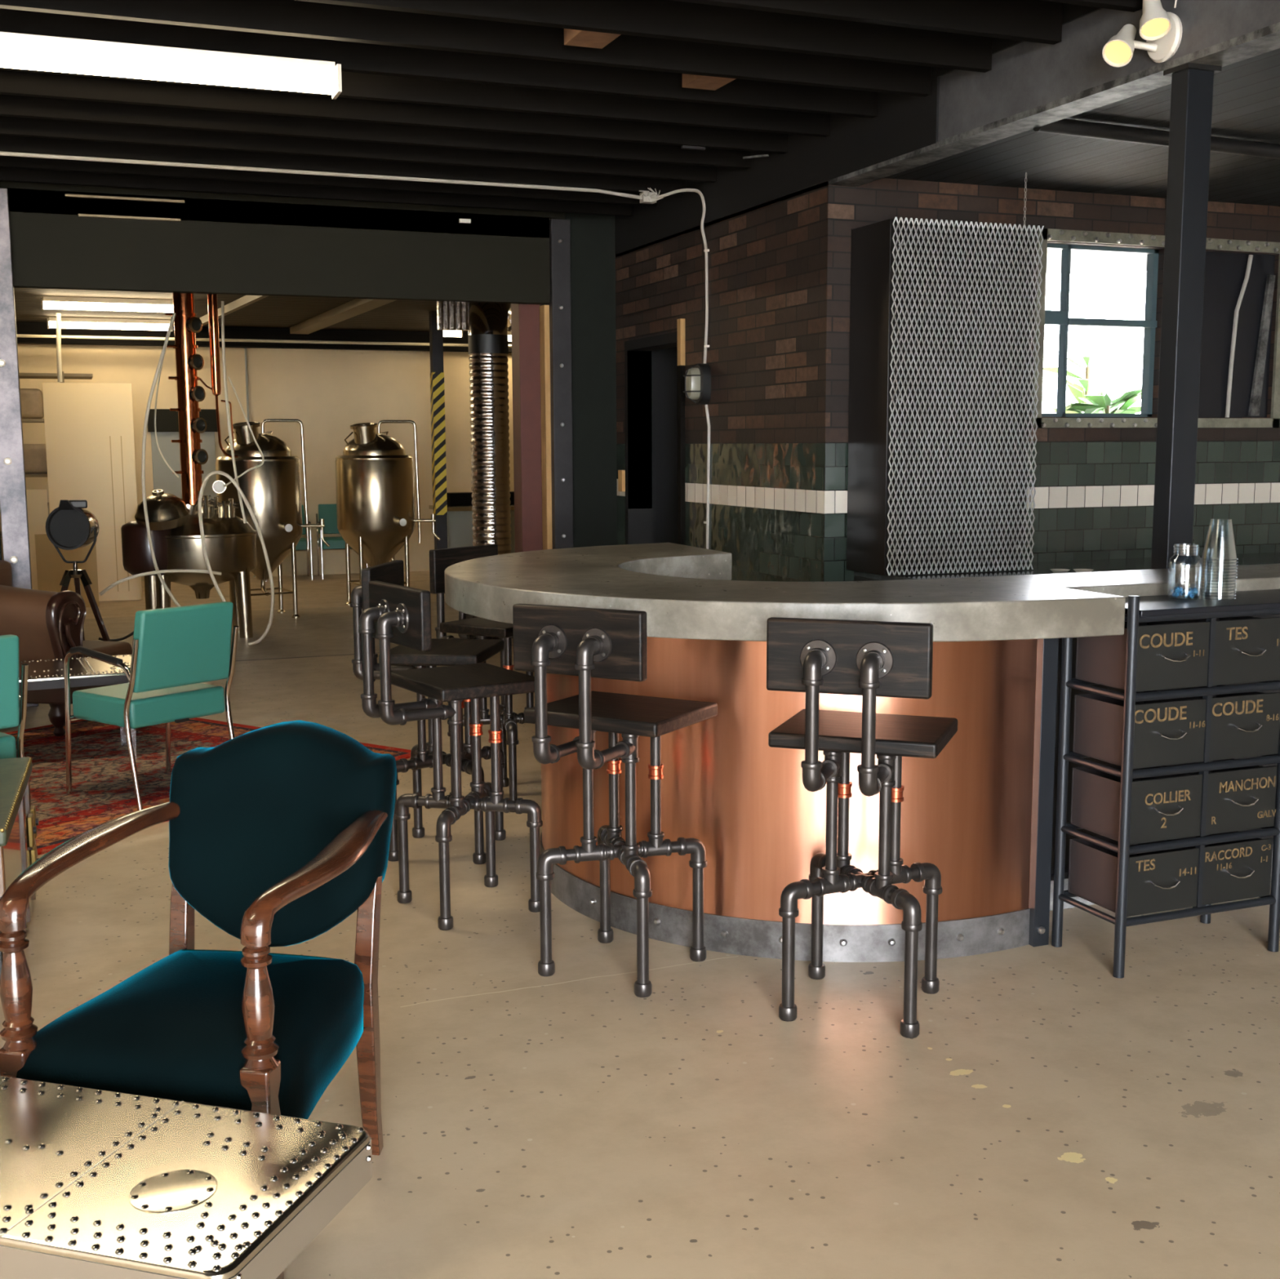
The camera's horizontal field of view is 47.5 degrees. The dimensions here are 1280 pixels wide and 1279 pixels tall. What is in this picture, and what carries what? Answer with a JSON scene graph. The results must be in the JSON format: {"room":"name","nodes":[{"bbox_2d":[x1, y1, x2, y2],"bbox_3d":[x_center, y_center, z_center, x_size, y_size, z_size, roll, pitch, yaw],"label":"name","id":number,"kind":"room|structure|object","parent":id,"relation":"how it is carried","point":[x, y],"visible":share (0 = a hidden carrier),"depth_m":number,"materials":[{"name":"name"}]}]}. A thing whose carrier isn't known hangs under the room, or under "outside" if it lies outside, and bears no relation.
{"room":"distillery bar","nodes":[
{"label":"distillery bar","id":0,"kind":"room"},
{"bbox_2d":[0,343,514,581],"bbox_3d":[-5.869,-2.112,16.117,11.000,2.950,0.150,-3,8,-21],"label":"wall","id":1,"kind":"structure","parent":0,"point":[330,391],"depth_m":16.86,"materials":[{"name":"paint"}]},
{"bbox_2d":[147,408,217,509],"bbox_3d":[-5.105,-1.820,16.324,0.740,1.510,0.099,-3,8,-21],"label":"roller shutter","id":2,"kind":"object","parent":1,"relation":"attached to","point":[166,420],"visible":0.43,"depth_m":16.24,"materials":[{"name":"grey"}]},
{"bbox_2d":[16,322,511,352],"bbox_3d":[-5.855,-3.306,15.770,10.900,0.210,0.190,-3,8,-21],"label":"ceiling beam","id":3,"kind":"structure","parent":1,"relation":"attached to","point":[22,328],"depth_m":16.32,"materials":[{"name":"metal"}]},
{"bbox_2d":[17,333,511,347],"bbox_3d":[-4.464,-3.250,15.793,7.500,0.032,0.032,-3,8,-21],"label":"conduit","id":4,"kind":"object","parent":1,"relation":"attached to","point":[18,335],"visible":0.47,"depth_m":15.87,"materials":[{"name":"beige"}]},
{"bbox_2d":[7,187,563,333],"bbox_3d":[-4.407,-3.020,12.236,11.000,0.130,8.160,-3,8,-21],"label":"ceiling","id":5,"kind":"structure","parent":0,"point":[271,311],"depth_m":9.37,"materials":[{"name":"wood"}]},
{"bbox_2d":[40,296,173,312],"bbox_3d":[-4.711,-2.993,13.019,1.200,0.110,0.092,-3,8,-21],"label":"fluorescent light","id":6,"kind":"object","parent":5,"relation":"attached to","point":[47,302],"visible":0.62,"depth_m":12.96,"materials":[{"name":"white plastic"}]},
{"bbox_2d":[56,312,62,382],"bbox_3d":[-5.222,-2.625,13.081,0.061,0.608,0.040,-3,8,-21],"label":"hanging cable","id":7,"kind":"object","parent":6,"relation":"hanging from","point":[58,315],"visible":1,"depth_m":13.07,"materials":[{"name":"beige plastic"}]},
{"bbox_2d":[43,301,173,312],"bbox_3d":[-4.711,-2.976,13.021,1.170,0.068,0.087,-3,8,-21],"label":"diffuser","id":8,"kind":"object","parent":6,"relation":"attached to","point":[131,306],"depth_m":12.99,"materials":[{"name":"white"}]},
{"bbox_2d":[47,317,173,331],"bbox_3d":[-5.480,-3.264,15.062,1.220,0.110,0.092,-3,8,-21],"label":"fluorescent light","id":9,"kind":"object","parent":5,"relation":"attached to","point":[66,322],"visible":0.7,"depth_m":15.03,"materials":[{"name":"white plastic"}]},
{"bbox_2d":[48,321,169,330],"bbox_3d":[-5.480,-3.247,15.065,1.190,0.068,0.087,-3,8,-21],"label":"diffuser","id":10,"kind":"object","parent":9,"relation":"attached to","point":[146,326],"depth_m":15.05,"materials":[{"name":"white"}]},
{"bbox_2d":[199,294,268,325],"bbox_3d":[-3.316,-2.961,12.547,0.050,0.070,7.520,-4,8,-25],"label":"rafter","id":11,"kind":"object","parent":5,"relation":"attached to","point":[246,300],"visible":0.21,"depth_m":13.24,"materials":[{"name":"brown"}]},
{"bbox_2d":[289,298,397,333],"bbox_3d":[-2.399,-3.028,13.012,0.200,0.070,7.303,-4,8,-23],"label":"rafter","id":12,"kind":"object","parent":5,"relation":"attached to","point":[353,308],"visible":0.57,"depth_m":14.13,"materials":[{"name":"brown"}]},
{"bbox_2d":[436,301,511,331],"bbox_3d":[-1.410,-2.877,12.828,0.775,0.300,0.060,-3,8,-21],"label":"guard","id":13,"kind":"object","parent":5,"relation":"hanging from","point":[452,316],"visible":0.21,"depth_m":12.72,"materials":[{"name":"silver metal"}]},
{"bbox_2d":[0,181,617,559],"bbox_3d":[-4.107,-1.156,8.227,8.450,3.140,0.110,-3,8,-21],"label":"wall","id":14,"kind":"structure","parent":0,"point":[52,251],"depth_m":8.98,"materials":[{"name":"paint"}]},
{"bbox_2d":[65,194,184,203],"bbox_3d":[-2.979,-2.554,8.426,0.652,0.012,0.030,-3,8,-21],"label":"batten","id":15,"kind":"object","parent":14,"relation":"attached to","point":[66,195],"visible":1,"depth_m":8.42,"materials":[{"name":"brown"}]},
{"bbox_2d":[78,213,180,221],"bbox_3d":[-2.960,-2.450,8.447,0.560,0.012,0.030,-3,8,-21],"label":"batten","id":16,"kind":"object","parent":14,"relation":"attached to","point":[79,215],"visible":1,"depth_m":8.43,"materials":[{"name":"brown"}]},
{"bbox_2d":[539,305,552,550],"bbox_3d":[-0.619,-0.992,9.663,0.035,2.400,0.100,-3,8,-21],"label":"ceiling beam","id":17,"kind":"structure","parent":14,"relation":"attached to","point":[544,309],"depth_m":9.58,"materials":[{"name":"brown wood"}]},
{"bbox_2d":[0,570,1279,1278],"bbox_3d":[-1.231,0.662,6.836,12.600,0.120,21.350,-3,8,-21],"label":"floor","id":18,"kind":"structure","parent":0,"point":[1049,1113],"depth_m":3.46,"materials":[{"name":"concrete"}]},
{"bbox_2d":[0,187,39,706],"bbox_3d":[-3.605,-1.066,8.329,0.140,2.930,0.152,-3,8,-21],"label":"steel post","id":19,"kind":"object","parent":18,"relation":"on","point":[13,497],"visible":0.78,"depth_m":8.26,"materials":[{"name":"grey metal"}]},
{"bbox_2d":[0,756,39,974],"bbox_3d":[-2.286,0.708,4.265,0.917,0.482,0.974,-3,8,-19],"label":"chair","id":20,"kind":"object","parent":18,"relation":"on","point":[19,822],"visible":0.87,"depth_m":4.42,"materials":[{"name":"green leather"}]},
{"bbox_2d":[26,489,48,590],"bbox_3d":[-5.790,-0.864,13.766,0.386,1.101,0.050,-3,8,-21],"label":"board","id":21,"kind":"object","parent":18,"relation":"on","point":[37,500],"visible":0.14,"depth_m":13.74,"materials":[{"name":"brown"}]},
{"bbox_2d":[0,371,93,537],"bbox_3d":[-6.246,-1.588,14.860,1.330,2.250,0.620,-3,8,-21],"label":"storage rack","id":22,"kind":"object","parent":18,"relation":"on","point":[22,375],"visible":0.22,"depth_m":14.60,"materials":[{"name":"brown"}]},
{"bbox_2d":[20,388,44,418],"bbox_3d":[-6.212,-2.387,14.752,0.300,0.298,0.450,-3,8,-21],"label":"sack","id":23,"kind":"object","parent":22,"relation":"on","point":[32,399],"visible":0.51,"depth_m":14.57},
{"bbox_2d":[23,444,47,474],"bbox_3d":[-6.163,-1.845,14.843,0.400,0.298,0.450,-3,8,-21],"label":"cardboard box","id":24,"kind":"object","parent":22,"relation":"on","point":[35,455],"visible":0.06,"depth_m":14.64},
{"bbox_2d":[18,373,93,379],"bbox_3d":[-6.251,-2.668,14.715,1.330,0.030,0.620,-3,8,-21],"label":"shelf","id":25,"kind":"object","parent":22,"relation":"attached to","point":[22,375],"depth_m":14.62,"materials":[{"name":"brown"}]},
{"bbox_2d":[35,533,99,607],"bbox_3d":[-5.365,-0.643,13.628,0.526,0.697,0.030,-3,8,-21],"label":"plywood sheet","id":26,"kind":"object","parent":18,"relation":"on","point":[51,567],"visible":0.43,"depth_m":13.59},
{"bbox_2d":[45,499,111,641],"bbox_3d":[-3.568,-0.294,9.180,0.554,1.181,0.504,-3,8,-21],"label":"spotlight","id":27,"kind":"object","parent":18,"relation":"on","point":[69,526],"visible":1,"depth_m":9.02,"materials":[{"name":"black metal"}]},
{"bbox_2d":[42,382,142,601],"bbox_3d":[-5.264,-1.408,14.002,0.796,2.092,0.048,-3,8,-21],"label":"door leaf","id":28,"kind":"structure","parent":18,"relation":"on","point":[89,427],"depth_m":13.96,"materials":[{"name":"brown"}]},
{"bbox_2d":[0,1075,372,1278],"bbox_3d":[-0.922,0.991,2.219,0.957,0.454,0.436,2,8,16],"label":"table","id":29,"kind":"object","parent":18,"relation":"on","point":[95,1184],"visible":1,"depth_m":2.10,"materials":[{"name":"metal"}]},
{"bbox_2d":[120,293,257,638],"bbox_3d":[-3.556,-1.389,11.413,1.026,2.751,0.880,-3,8,-21],"label":"distillery still","id":30,"kind":"object","parent":18,"relation":"on","point":[230,542],"visible":0.94,"depth_m":11.19,"materials":[{"name":"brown metal"}]},
{"bbox_2d":[99,568,221,595],"bbox_3d":[-3.519,-0.426,10.688,0.864,0.175,0.024,-3,8,-21],"label":"hose","id":31,"kind":"object","parent":30,"relation":"attached to","point":[136,575],"visible":1,"depth_m":10.66,"materials":[{"name":"beige"}]},
{"bbox_2d":[141,312,181,606],"bbox_3d":[-3.510,-1.283,10.687,0.297,2.198,0.024,-3,8,-21],"label":"hose","id":32,"kind":"object","parent":30,"relation":"attached to","point":[145,425],"visible":0.93,"depth_m":10.62,"materials":[{"name":"beige"}]},
{"bbox_2d":[221,301,246,523],"bbox_3d":[-3.079,-1.711,11.018,0.130,1.664,0.022,-3,8,-21],"label":"hose","id":33,"kind":"object","parent":30,"relation":"attached to","point":[222,302],"visible":0.95,"depth_m":10.99,"materials":[{"name":"beige"}]},
{"bbox_2d":[0,720,396,1278],"bbox_3d":[-0.804,0.677,2.849,0.592,0.913,0.791,1,8,10],"label":"velvet armchair","id":34,"kind":"object","parent":18,"relation":"on","point":[279,833],"visible":0.92,"depth_m":2.83,"materials":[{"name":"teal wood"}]},
{"bbox_2d":[4,717,411,855],"bbox_3d":[-2.799,0.648,6.502,2.200,0.008,3.000,5,9,34],"label":"rug","id":35,"kind":"object","parent":18,"relation":"on","point":[103,791],"visible":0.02,"depth_m":6.83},
{"bbox_2d":[0,634,38,857],"bbox_3d":[-2.558,0.392,5.235,0.578,0.826,0.530,7,10,42],"label":"chair","id":36,"kind":"object","parent":35,"relation":"on","point":[13,704],"visible":0.81,"depth_m":5.19,"materials":[{"name":"teal"}]},
{"bbox_2d":[0,560,132,736],"bbox_3d":[-3.328,0.037,7.804,1.044,0.862,0.819,1,8,13],"label":"sofa","id":37,"kind":"object","parent":35,"relation":"on","point":[46,624],"visible":0.62,"depth_m":7.38,"materials":[{"name":"brown leather"}]},
{"bbox_2d":[82,640,132,657],"bbox_3d":[-3.292,0.093,7.912,0.870,0.123,0.550,1,8,13],"label":"seat cushion","id":38,"kind":"object","parent":37,"relation":"on","point":[110,648],"depth_m":7.93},
{"bbox_2d":[18,653,136,758],"bbox_3d":[-2.796,0.351,7.019,0.957,0.444,0.631,-4,8,-25],"label":"table","id":39,"kind":"object","parent":35,"relation":"on","point":[44,674],"visible":0.39,"depth_m":6.84,"materials":[{"name":"metal"}]},
{"bbox_2d":[63,601,239,810],"bbox_3d":[-2.098,0.251,6.268,0.578,0.826,0.530,5,10,37],"label":"chair","id":40,"kind":"object","parent":35,"relation":"on","point":[175,650],"visible":0.98,"depth_m":6.11,"materials":[{"name":"plastic"}]},
{"bbox_2d":[197,471,274,646],"bbox_3d":[-2.984,-0.594,10.770,0.524,1.305,0.026,-3,8,-21],"label":"hose","id":41,"kind":"object","parent":18,"relation":"on","point":[208,476],"visible":0.95,"depth_m":10.73,"materials":[{"name":"beige"}]},
{"bbox_2d":[215,418,329,617],"bbox_3d":[-3.284,-1.058,12.755,0.849,1.733,0.719,5,9,33],"label":"tank","id":42,"kind":"object","parent":18,"relation":"on","point":[272,490],"visible":0.83,"depth_m":12.52,"materials":[{"name":"silver metal"}]},
{"bbox_2d":[265,504,313,582],"bbox_3d":[-3.999,-1.097,16.446,0.530,0.826,0.578,-3,8,-17],"label":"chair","id":43,"kind":"object","parent":18,"relation":"on","point":[301,545],"visible":0.23,"depth_m":16.29,"materials":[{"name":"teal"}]},
{"bbox_2d":[315,503,368,579],"bbox_3d":[-3.420,-1.130,16.671,0.530,0.826,0.578,-3,8,-17],"label":"chair","id":44,"kind":"object","parent":18,"relation":"on","point":[327,512],"visible":0.41,"depth_m":16.77,"materials":[{"name":"teal"}]},
{"bbox_2d":[334,420,440,609],"bbox_3d":[-2.422,-1.175,13.590,0.849,1.733,0.719,5,9,36],"label":"tank","id":45,"kind":"object","parent":18,"relation":"on","point":[375,473],"visible":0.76,"depth_m":13.34,"materials":[{"name":"silver metal"}]},
{"bbox_2d":[350,560,506,864],"bbox_3d":[-0.790,0.255,5.384,0.511,1.068,0.430,1,8,7],"label":"bar stool","id":46,"kind":"object","parent":18,"relation":"on","point":[444,652],"visible":0.49,"depth_m":5.30,"materials":[{"name":"black metal"}]},
{"bbox_2d":[428,311,447,593],"bbox_3d":[-2.030,-1.872,14.683,0.116,2.820,0.116,-3,8,-21],"label":"striped post","id":47,"kind":"object","parent":18,"relation":"on","point":[439,500],"visible":0.71,"depth_m":14.61,"materials":[{"name":"metal"}]},
{"bbox_2d":[358,580,542,930],"bbox_3d":[-0.621,0.351,4.668,0.511,1.068,0.430,-5,9,-32],"label":"bar stool","id":48,"kind":"object","parent":18,"relation":"on","point":[396,614],"visible":0.99,"depth_m":4.60,"materials":[{"name":"black metal"}]},
{"bbox_2d":[428,504,515,553],"bbox_3d":[-1.347,-1.077,16.182,1.850,0.840,0.700,-3,8,-21],"label":"bench","id":49,"kind":"object","parent":18,"relation":"on","point":[460,526],"visible":0.11,"depth_m":15.62,"materials":[{"name":"silver metal"}]},
{"bbox_2d":[446,491,514,506],"bbox_3d":[-1.372,-1.580,16.241,1.600,0.138,0.250,-3,8,-21],"label":"box","id":50,"kind":"object","parent":49,"relation":"on","point":[454,499],"visible":0.27,"depth_m":15.89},
{"bbox_2d":[429,544,533,812],"bbox_3d":[-0.624,0.145,6.199,0.511,1.068,0.430,5,9,34],"label":"bar stool","id":51,"kind":"object","parent":18,"relation":"on","point":[477,628],"visible":0.51,"depth_m":6.08,"materials":[{"name":"black metal"}]},
{"bbox_2d":[466,302,513,638],"bbox_3d":[-1.235,-1.488,11.912,0.480,2.789,1.694,-1,8,-4],"label":"duct","id":52,"kind":"object","parent":18,"relation":"on","point":[489,323],"visible":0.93,"depth_m":11.13,"materials":[{"name":"grey"}]},
{"bbox_2d":[511,303,542,552],"bbox_3d":[-0.753,-1.206,9.755,0.145,2.800,0.180,-3,8,-21],"label":"column","id":53,"kind":"structure","parent":18,"relation":"on","point":[525,317],"depth_m":9.66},
{"bbox_2d":[545,218,573,549],"bbox_3d":[-0.527,-1.259,9.615,0.130,2.940,0.150,-3,8,-21],"label":"steel post","id":54,"kind":"object","parent":18,"relation":"on","point":[560,308],"visible":0.72,"depth_m":9.50,"materials":[{"name":"black metal"}]},
{"bbox_2d":[512,603,717,997],"bbox_3d":[-0.086,0.427,4.084,0.430,1.068,0.511,4,9,30],"label":"bar stool","id":55,"kind":"object","parent":18,"relation":"on","point":[584,642],"visible":1,"depth_m":3.98,"materials":[{"name":"black metal"}]},
{"bbox_2d":[444,542,1279,962],"bbox_3d":[1.206,0.310,4.865,3.855,1.080,2.259,2,8,16],"label":"bar counter","id":56,"kind":"object","parent":18,"relation":"on","point":[982,811],"depth_m":4.26,"materials":[{"name":"metal"}]},
{"bbox_2d":[444,542,1279,641],"bbox_3d":[1.203,-0.173,4.800,3.855,0.106,2.259,2,8,16],"label":"countertop","id":57,"kind":"structure","parent":56,"relation":"on","point":[685,592],"depth_m":4.21,"materials":[{"name":"concrete"}]},
{"bbox_2d":[1151,684,1265,699],"bbox_3d":[1.692,0.241,4.303,0.259,0.170,0.247,-3,8,-21],"label":"drawer","id":58,"kind":"object","parent":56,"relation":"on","point":[1246,695],"depth_m":4.20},
{"bbox_2d":[1175,616,1261,622],"bbox_3d":[1.691,0.024,4.274,0.259,0.172,0.247,-3,8,-21],"label":"drawer","id":59,"kind":"object","parent":56,"relation":"on","point":[1242,619],"depth_m":4.20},
{"bbox_2d":[766,617,957,1038],"bbox_3d":[0.568,0.464,3.785,0.430,1.068,0.511,3,8,20],"label":"bar stool","id":60,"kind":"object","parent":18,"relation":"on","point":[869,660],"visible":1,"depth_m":3.68,"materials":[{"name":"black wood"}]},
{"bbox_2d":[853,552,1279,581],"bbox_3d":[3.023,0.038,7.577,3.880,0.880,0.850,-3,8,-21],"label":"counter","id":61,"kind":"object","parent":18,"relation":"on","point":[1222,560],"visible":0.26,"depth_m":7.34,"materials":[{"name":"black"}]},
{"bbox_2d":[846,217,1044,575],"bbox_3d":[1.458,-1.151,7.027,0.823,1.633,0.406,-3,8,-21],"label":"cabinet","id":62,"kind":"object","parent":61,"relation":"on","point":[941,317],"visible":1,"depth_m":6.86,"materials":[{"name":"silver metal"}]},
{"bbox_2d":[1051,589,1279,978],"bbox_3d":[1.723,0.377,4.332,0.932,1.083,0.320,-3,8,-21],"label":"base cabinet","id":63,"kind":"object","parent":18,"relation":"on","point":[1171,806],"visible":1,"depth_m":4.16,"materials":[{"name":"black"}]},
{"bbox_2d":[1067,835,1187,912],"bbox_3d":[1.440,0.682,4.261,0.255,0.161,0.247,-3,8,-21],"label":"drawer","id":64,"kind":"object","parent":63,"relation":"in","point":[1092,868],"depth_m":4.16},
{"bbox_2d":[1070,764,1190,841],"bbox_3d":[1.439,0.471,4.232,0.255,0.169,0.247,-3,8,-21],"label":"drawer","id":65,"kind":"object","parent":63,"relation":"in","point":[1095,794],"depth_m":4.13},
{"bbox_2d":[1075,620,1186,689],"bbox_3d":[1.437,0.038,4.174,0.255,0.172,0.247,-3,8,-21],"label":"drawer","id":66,"kind":"object","parent":63,"relation":"in","point":[1100,660],"depth_m":4.06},
{"bbox_2d":[1072,690,1190,766],"bbox_3d":[1.438,0.255,4.204,0.255,0.170,0.247,-3,8,-21],"label":"drawer","id":67,"kind":"object","parent":63,"relation":"in","point":[1098,726],"depth_m":4.10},
{"bbox_2d":[1165,831,1261,848],"bbox_3d":[1.694,0.667,4.360,0.259,0.161,0.247,-3,8,-21],"label":"drawer","id":68,"kind":"object","parent":63,"relation":"in","point":[1253,843],"depth_m":4.25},
{"bbox_2d":[1162,758,1264,775],"bbox_3d":[1.693,0.456,4.332,0.259,0.169,0.247,-3,8,-21],"label":"drawer","id":69,"kind":"object","parent":63,"relation":"in","point":[1253,770],"depth_m":4.22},
{"bbox_2d":[1151,62,1222,568],"bbox_3d":[1.822,-0.532,4.961,0.137,2.716,0.115,-3,8,-21],"label":"post","id":70,"kind":"object","parent":18,"relation":"on","point":[1192,83],"visible":0.57,"depth_m":4.85,"materials":[{"name":"black"}]},
{"bbox_2d":[651,346,677,543],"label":"door","id":71,"kind":"structure","parent":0,"point":[664,362],"depth_m":9.76,"materials":[{"name":"black"}]},
{"bbox_2d":[615,181,827,582],"bbox_3d":[0.438,-1.017,8.442,0.150,2.765,2.880,-3,8,-21],"label":"brick wall","id":72,"kind":"structure","parent":0,"point":[766,358],"depth_m":7.80,"materials":[{"name":"brick"}]},
{"bbox_2d":[0,151,710,549],"bbox_3d":[-3.595,-0.900,6.953,8.452,2.927,0.379,-3,8,-21],"label":"conduit","id":73,"kind":"object","parent":72,"relation":"attached to","point":[646,197],"visible":0.95,"depth_m":8.00,"materials":[{"name":"grey plastic"}]},
{"bbox_2d":[624,331,677,544],"bbox_3d":[0.148,-0.811,9.189,0.170,2.160,0.900,-3,8,-21],"label":"door frame","id":74,"kind":"structure","parent":72,"relation":"in","point":[637,353],"depth_m":9.49,"materials":[{"name":"black"}]},
{"bbox_2d":[677,318,684,545],"bbox_3d":[0.317,-0.787,8.745,0.180,2.230,0.050,-3,8,-21],"label":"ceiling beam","id":75,"kind":"structure","parent":72,"relation":"attached to","point":[681,322],"depth_m":8.64,"materials":[{"name":"brown wood"}]},
{"bbox_2d":[683,363,711,404],"bbox_3d":[0.315,-1.460,8.302,0.133,0.230,0.150,-3,8,-21],"label":"lamp","id":76,"kind":"object","parent":72,"relation":"attached to","point":[697,379],"visible":1,"depth_m":8.26,"materials":[{"name":"black"}]},
{"bbox_2d":[822,177,1279,582],"bbox_3d":[2.808,-0.954,7.887,4.150,2.765,0.179,-3,8,-21],"label":"brick wall","id":77,"kind":"structure","parent":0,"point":[1094,497],"depth_m":7.61,"materials":[{"name":"brick"}]},
{"bbox_2d":[1041,243,1159,417],"bbox_3d":[2.389,-1.614,7.653,0.770,0.880,0.060,-3,8,-21],"label":"window","id":78,"kind":"structure","parent":77,"relation":"attached to","point":[1060,317],"depth_m":7.64,"materials":[{"name":"teal"}]},
{"bbox_2d":[1197,238,1279,427],"bbox_3d":[3.231,-1.657,7.913,0.670,0.997,0.089,-3,8,-21],"label":"window","id":79,"kind":"structure","parent":77,"relation":"attached to","point":[1239,287],"depth_m":7.93,"materials":[{"name":"grey"}]},
{"bbox_2d":[1043,341,1111,413],"bbox_3d":[3.217,-1.084,10.863,0.544,2.228,0.602,4,9,30],"label":"plant","id":80,"kind":"object","parent":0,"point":[1077,391],"visible":0.42,"depth_m":10.68,"materials":[{"name":"green plant"}]},
{"bbox_2d":[884,48,1279,275],"bbox_3d":[4.162,-1.918,4.274,4.150,0.095,13.300,-3,8,-21],"label":"ceiling","id":81,"kind":"structure","parent":0,"point":[1246,103],"depth_m":6.58,"materials":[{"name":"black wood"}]},
{"bbox_2d":[1033,118,1279,159],"bbox_3d":[3.306,-2.131,6.508,3.912,0.059,0.059,-4,8,-26],"label":"ceiling beam","id":82,"kind":"structure","parent":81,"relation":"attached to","point":[1063,126],"depth_m":5.86,"materials":[{"name":"black"}]},
{"bbox_2d":[1048,388,1141,413],"bbox_3d":[3.260,-0.820,10.145,0.802,1.894,0.806,-3,8,-21],"label":"plant","id":83,"kind":"object","parent":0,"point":[1097,404],"visible":0.27,"depth_m":10.06,"materials":[{"name":"green plant"}]},
{"bbox_3d":[-1.622,-1.958,1.942,8.600,0.100,13.250,-3,8,-21],"label":"ceiling","id":84,"kind":"structure","parent":0,"visible":0},
{"bbox_2d":[0,167,631,216],"bbox_3d":[-3.988,-2.571,7.713,8.450,0.200,0.044,-3,8,-21],"label":"joist","id":85,"kind":"object","parent":84,"relation":"attached to","point":[11,175],"depth_m":8.49,"materials":[{"name":"wood"}]},
{"bbox_2d":[0,155,657,206],"bbox_3d":[-3.830,-2.518,7.316,8.450,0.200,0.044,-3,8,-21],"label":"ceiling beam","id":86,"kind":"structure","parent":84,"relation":"attached to","point":[9,162],"depth_m":8.08,"materials":[{"name":"metal"}]},
{"bbox_2d":[0,134,685,195],"bbox_3d":[-3.672,-2.466,6.920,8.450,0.200,0.044,-3,8,-21],"label":"joist","id":87,"kind":"object","parent":84,"relation":"attached to","point":[7,143],"depth_m":7.69,"materials":[{"name":"wood"}]},
{"bbox_2d":[0,115,716,182],"bbox_3d":[-3.515,-2.413,6.523,8.450,0.200,0.044,-3,8,-21],"label":"joist","id":88,"kind":"object","parent":84,"relation":"attached to","point":[9,126],"depth_m":7.30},
{"bbox_2d":[0,93,750,168],"bbox_3d":[-3.357,-2.361,6.127,8.450,0.200,0.044,-3,8,-21],"label":"ceiling beam","id":89,"kind":"structure","parent":84,"relation":"attached to","point":[20,106],"depth_m":6.89,"materials":[{"name":"wood"}]},
{"bbox_2d":[0,69,788,153],"bbox_3d":[-3.200,-2.308,5.730,8.450,0.200,0.044,-3,8,-21],"label":"joist","id":90,"kind":"object","parent":84,"relation":"attached to","point":[12,82],"depth_m":6.50,"materials":[{"name":"wood"}]},
{"bbox_2d":[0,66,830,137],"bbox_3d":[-3.042,-2.256,5.333,8.450,0.200,0.044,-3,8,-21],"label":"ceiling beam","id":91,"kind":"structure","parent":84,"relation":"attached to","point":[354,85],"depth_m":6.38,"materials":[{"name":"wood"}]},
{"bbox_2d":[0,8,877,118],"bbox_3d":[-2.884,-2.203,4.937,8.450,0.200,0.044,-3,8,-21],"label":"ceiling beam","id":92,"kind":"structure","parent":84,"relation":"attached to","point":[353,57],"depth_m":5.77,"materials":[{"name":"wood"}]},
{"bbox_2d":[0,31,342,99],"bbox_3d":[-1.936,-2.095,5.263,1.680,0.110,0.132,-3,8,-21],"label":"fluorescent light","id":93,"kind":"object","parent":92,"relation":"attached to","point":[17,51],"visible":1,"depth_m":5.30,"materials":[{"name":"white plastic"}]},
{"bbox_2d":[0,0,931,97],"bbox_3d":[-2.727,-2.151,4.540,8.450,0.200,0.044,-3,8,-21],"label":"ceiling beam","id":94,"kind":"structure","parent":84,"relation":"attached to","point":[295,18],"depth_m":5.37,"materials":[{"name":"wood"}]},
{"bbox_2d":[682,73,736,90],"bbox_3d":[0.293,-2.332,5.880,0.150,0.145,0.280,-3,8,-21],"label":"wood block","id":95,"kind":"object","parent":94,"relation":"attached to","point":[689,81],"visible":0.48,"depth_m":5.92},
{"bbox_2d":[296,0,992,72],"bbox_3d":[-2.569,-2.098,4.144,8.450,0.200,0.044,-3,8,-21],"label":"ceiling beam","id":96,"kind":"structure","parent":84,"relation":"attached to","point":[656,19],"depth_m":5.25,"materials":[{"name":"wood"}]},
{"bbox_2d":[564,28,621,48],"bbox_3d":[-0.159,-2.243,5.234,0.150,0.145,0.280,-3,8,-21],"label":"wood block","id":97,"kind":"object","parent":96,"relation":"attached to","point":[576,37],"visible":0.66,"depth_m":5.28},
{"bbox_2d":[671,0,1062,44],"bbox_3d":[-2.411,-2.046,3.747,8.450,0.200,0.044,-3,8,-21],"label":"ceiling beam","id":98,"kind":"structure","parent":84,"relation":"attached to","point":[1040,21],"depth_m":5.09,"materials":[{"name":"wood"}]},
{"bbox_2d":[614,0,1279,256],"bbox_3d":[2.323,-1.918,3.478,0.151,0.425,13.180,-3,8,-21],"label":"ceiling beam","id":99,"kind":"structure","parent":84,"relation":"attached to","point":[1028,86],"depth_m":5.78,"materials":[{"name":"metal"}]},
{"bbox_2d":[1102,0,1182,66],"bbox_3d":[1.657,-2.031,4.781,0.175,0.263,0.224,-6,10,-37],"label":"ceiling spotlight","id":100,"kind":"object","parent":99,"relation":"attached to","point":[1162,30],"visible":1,"depth_m":4.77,"materials":[{"name":"white metal"}]},
{"bbox_2d":[1042,0,1142,12],"bbox_3d":[-2.253,-1.993,3.351,8.450,0.200,0.044,-3,8,-21],"label":"ceiling beam","id":101,"kind":"structure","parent":84,"relation":"attached to","point":[1133,6],"depth_m":4.84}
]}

